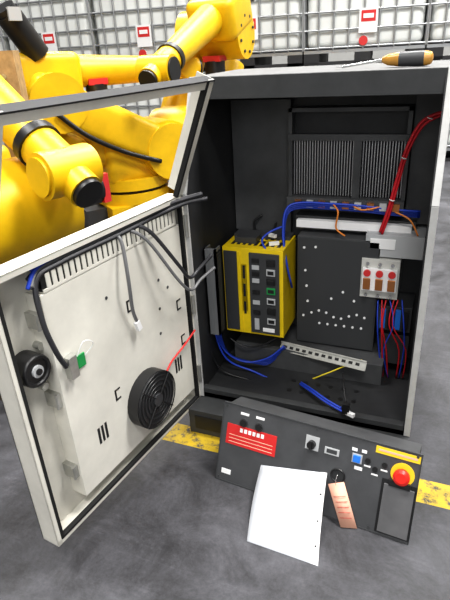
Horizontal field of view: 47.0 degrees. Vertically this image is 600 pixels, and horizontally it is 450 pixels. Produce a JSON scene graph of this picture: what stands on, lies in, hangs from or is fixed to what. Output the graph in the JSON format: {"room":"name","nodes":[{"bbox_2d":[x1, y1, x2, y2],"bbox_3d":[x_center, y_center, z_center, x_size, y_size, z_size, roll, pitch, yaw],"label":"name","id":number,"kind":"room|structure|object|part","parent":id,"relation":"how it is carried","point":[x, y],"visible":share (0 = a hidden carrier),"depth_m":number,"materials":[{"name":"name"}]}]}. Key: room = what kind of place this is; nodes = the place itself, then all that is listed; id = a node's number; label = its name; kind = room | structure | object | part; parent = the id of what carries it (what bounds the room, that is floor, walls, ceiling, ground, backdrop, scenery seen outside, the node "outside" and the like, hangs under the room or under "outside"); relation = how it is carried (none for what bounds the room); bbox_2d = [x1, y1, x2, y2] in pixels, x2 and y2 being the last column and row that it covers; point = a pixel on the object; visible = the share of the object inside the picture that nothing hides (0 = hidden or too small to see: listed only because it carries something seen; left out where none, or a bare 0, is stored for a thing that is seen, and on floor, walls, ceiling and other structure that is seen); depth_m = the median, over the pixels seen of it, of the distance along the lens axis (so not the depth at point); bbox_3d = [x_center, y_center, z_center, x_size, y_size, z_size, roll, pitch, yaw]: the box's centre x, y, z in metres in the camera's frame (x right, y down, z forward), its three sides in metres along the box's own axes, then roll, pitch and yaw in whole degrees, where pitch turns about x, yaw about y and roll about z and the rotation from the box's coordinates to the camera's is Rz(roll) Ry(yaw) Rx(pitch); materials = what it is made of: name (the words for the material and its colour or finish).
{"room":"factory floor","nodes":[
{"label":"factory floor","id":0,"kind":"room"},
{"bbox_2d":[0,151,449,599],"bbox_3d":[0.473,-0.205,3.155,18.000,0.001,15.000,7,28,21],"label":"floor","id":1,"kind":"structure","parent":0,"point":[171,529],"depth_m":1.44,"materials":[{"name":"concrete"}]},
{"bbox_2d":[0,50,111,400],"bbox_3d":[-1.140,-0.713,2.362,1.071,1.783,1.761,-18,29,-27],"label":"robot","id":2,"kind":"object","parent":1,"relation":"on","point":[48,182],"visible":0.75,"depth_m":1.92,"materials":[{"name":"yellow paint"},{"name":"black plastic"},{"name":"dark grey plastic"}]},
{"bbox_2d":[0,0,202,227],"bbox_3d":[-0.803,-1.110,3.438,1.500,1.517,0.767,-17,29,-26],"label":"robot","id":3,"kind":"object","parent":1,"relation":"on","point":[137,153],"visible":0.46,"depth_m":3.23,"materials":[{"name":"yellow paint"},{"name":"black plastic"},{"name":"dark grey plastic"}]},
{"bbox_2d":[107,83,162,116],"bbox_3d":[-0.761,-2.394,6.631,1.222,1.020,1.031,4,27,15],"label":"container","id":4,"kind":"object","parent":1,"relation":"on","point":[142,108],"visible":0.02,"depth_m":6.17,"materials":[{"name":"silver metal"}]},
{"bbox_2d":[87,0,189,55],"bbox_3d":[-0.816,-3.291,6.193,1.222,1.020,1.031,4,27,15],"label":"container","id":5,"kind":"object","parent":4,"relation":"on","point":[124,27],"visible":0.38,"depth_m":5.80,"materials":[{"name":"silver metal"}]},
{"bbox_2d":[135,0,255,193],"bbox_3d":[-0.149,-1.491,3.700,0.847,1.898,1.580,7,28,21],"label":"robot","id":6,"kind":"object","parent":1,"relation":"on","point":[218,33],"visible":0.45,"depth_m":3.54,"materials":[{"name":"yellow paint"},{"name":"black plastic"},{"name":"dark grey plastic"}]},
{"bbox_2d":[0,60,449,546],"bbox_3d":[0.118,-0.025,1.492,0.866,1.171,1.261,7,28,21],"label":"electrical cabinet","id":7,"kind":"object","parent":1,"relation":"on","point":[287,263],"visible":1,"depth_m":1.64,"materials":[{"name":"grey metal"}]},
{"bbox_3d":[-0.248,0.014,1.358,0.195,1.084,0.717,11,30,28],"label":"cabinet door","id":8,"kind":"part","parent":7,"relation":"part of","materials":[{"name":"beige paint"}]},
{"bbox_3d":[0.348,0.200,1.865,0.324,0.035,0.078,7,28,21],"label":"din rail","id":9,"kind":"part","parent":7,"relation":"part of","materials":[{"name":"metal"}]},
{"bbox_2d":[287,104,414,212],"bbox_3d":[0.401,-0.464,1.696,0.384,0.320,0.103,7,28,21],"label":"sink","id":10,"kind":"object","parent":7,"relation":"in","point":[346,157],"depth_m":1.69,"materials":[{"name":"paint"}]},
{"bbox_2d":[336,50,433,67],"bbox_3d":[0.426,-0.647,1.395,0.255,0.038,0.041,7,28,21],"label":"screwdriver","id":11,"kind":"object","parent":7,"relation":"on","point":[420,57],"visible":1,"depth_m":1.36,"materials":[{"name":"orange plastic"}]},
{"bbox_2d":[247,465,326,565],"bbox_3d":[0.173,0.579,1.447,0.225,0.122,0.215,7,28,21],"label":"document","id":12,"kind":"object","parent":1,"relation":"on","point":[287,507],"visible":1,"depth_m":1.46,"materials":[{"name":"paper"}]},
{"bbox_2d":[215,397,423,544],"bbox_3d":[0.265,0.467,1.534,0.588,0.238,0.185,10,29,26],"label":"panel","id":13,"kind":"object","parent":1,"relation":"on","point":[380,473],"visible":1,"depth_m":1.48,"materials":[{"name":"paint"}]},
{"bbox_2d":[328,474,356,528],"bbox_3d":[0.327,0.564,1.446,0.039,0.127,0.100,-13,28,-19],"label":"tag","id":14,"kind":"object","parent":13,"relation":"hanging from","point":[338,491],"visible":1,"depth_m":1.45,"materials":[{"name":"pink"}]},
{"bbox_2d":[436,59,449,160],"bbox_3d":[2.743,-2.136,5.661,1.222,1.020,1.031,4,27,15],"label":"container","id":15,"kind":"object","parent":1,"relation":"on","point":[448,140],"visible":0.02,"depth_m":5.46,"materials":[{"name":"silver metal"}]},
{"bbox_2d":[425,0,449,59],"bbox_3d":[2.688,-3.034,5.223,1.222,1.020,1.031,4,27,15],"label":"container","id":16,"kind":"object","parent":15,"relation":"on","point":[438,34],"visible":0.62,"depth_m":5.06,"materials":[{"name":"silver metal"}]},
{"bbox_3d":[1.575,-2.222,5.985,1.222,1.020,1.031,4,27,15],"label":"container","id":17,"kind":"object","parent":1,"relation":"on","visible":0},
{"bbox_2d":[303,0,430,65],"bbox_3d":[1.520,-3.119,5.547,1.222,1.020,1.031,4,27,15],"label":"container","id":18,"kind":"object","parent":17,"relation":"on","point":[361,27],"visible":0.97,"depth_m":5.22,"materials":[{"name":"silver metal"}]},
{"bbox_3d":[0.407,-2.308,6.308,1.222,1.020,1.031,4,27,15],"label":"container","id":19,"kind":"object","parent":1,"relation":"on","visible":0},
{"bbox_2d":[190,0,305,70],"bbox_3d":[0.352,-3.205,5.870,1.222,1.020,1.031,4,27,15],"label":"container","id":20,"kind":"object","parent":19,"relation":"on","point":[278,24],"visible":0.27,"depth_m":5.45,"materials":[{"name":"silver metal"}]},
{"bbox_3d":[-3.097,-2.566,7.278,1.222,1.020,1.031,4,27,15],"label":"container","id":21,"kind":"object","parent":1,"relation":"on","visible":0},
{"bbox_2d":[0,2,10,50],"bbox_3d":[-3.152,-3.463,6.840,1.222,1.020,1.031,4,27,15],"label":"container","id":22,"kind":"object","parent":21,"relation":"on","point":[7,45],"visible":0.05,"depth_m":6.37,"materials":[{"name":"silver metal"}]},
{"bbox_3d":[-1.929,-2.480,6.954,1.222,1.020,1.031,4,27,15],"label":"container","id":23,"kind":"object","parent":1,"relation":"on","visible":0},
{"bbox_2d":[0,0,100,54],"bbox_3d":[-1.984,-3.377,6.517,1.222,1.020,1.031,4,27,15],"label":"container","id":24,"kind":"object","parent":23,"relation":"on","point":[63,25],"visible":0.26,"depth_m":6.03,"materials":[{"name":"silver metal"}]},
{"bbox_2d":[237,47,449,63],"bbox_3d":[3.083,-6.582,7.902,18.400,7.000,0.200,7,28,21],"label":"wall","id":25,"kind":"structure","parent":0,"point":[344,56],"depth_m":9.31,"materials":[{"name":"paint"}]}
]}

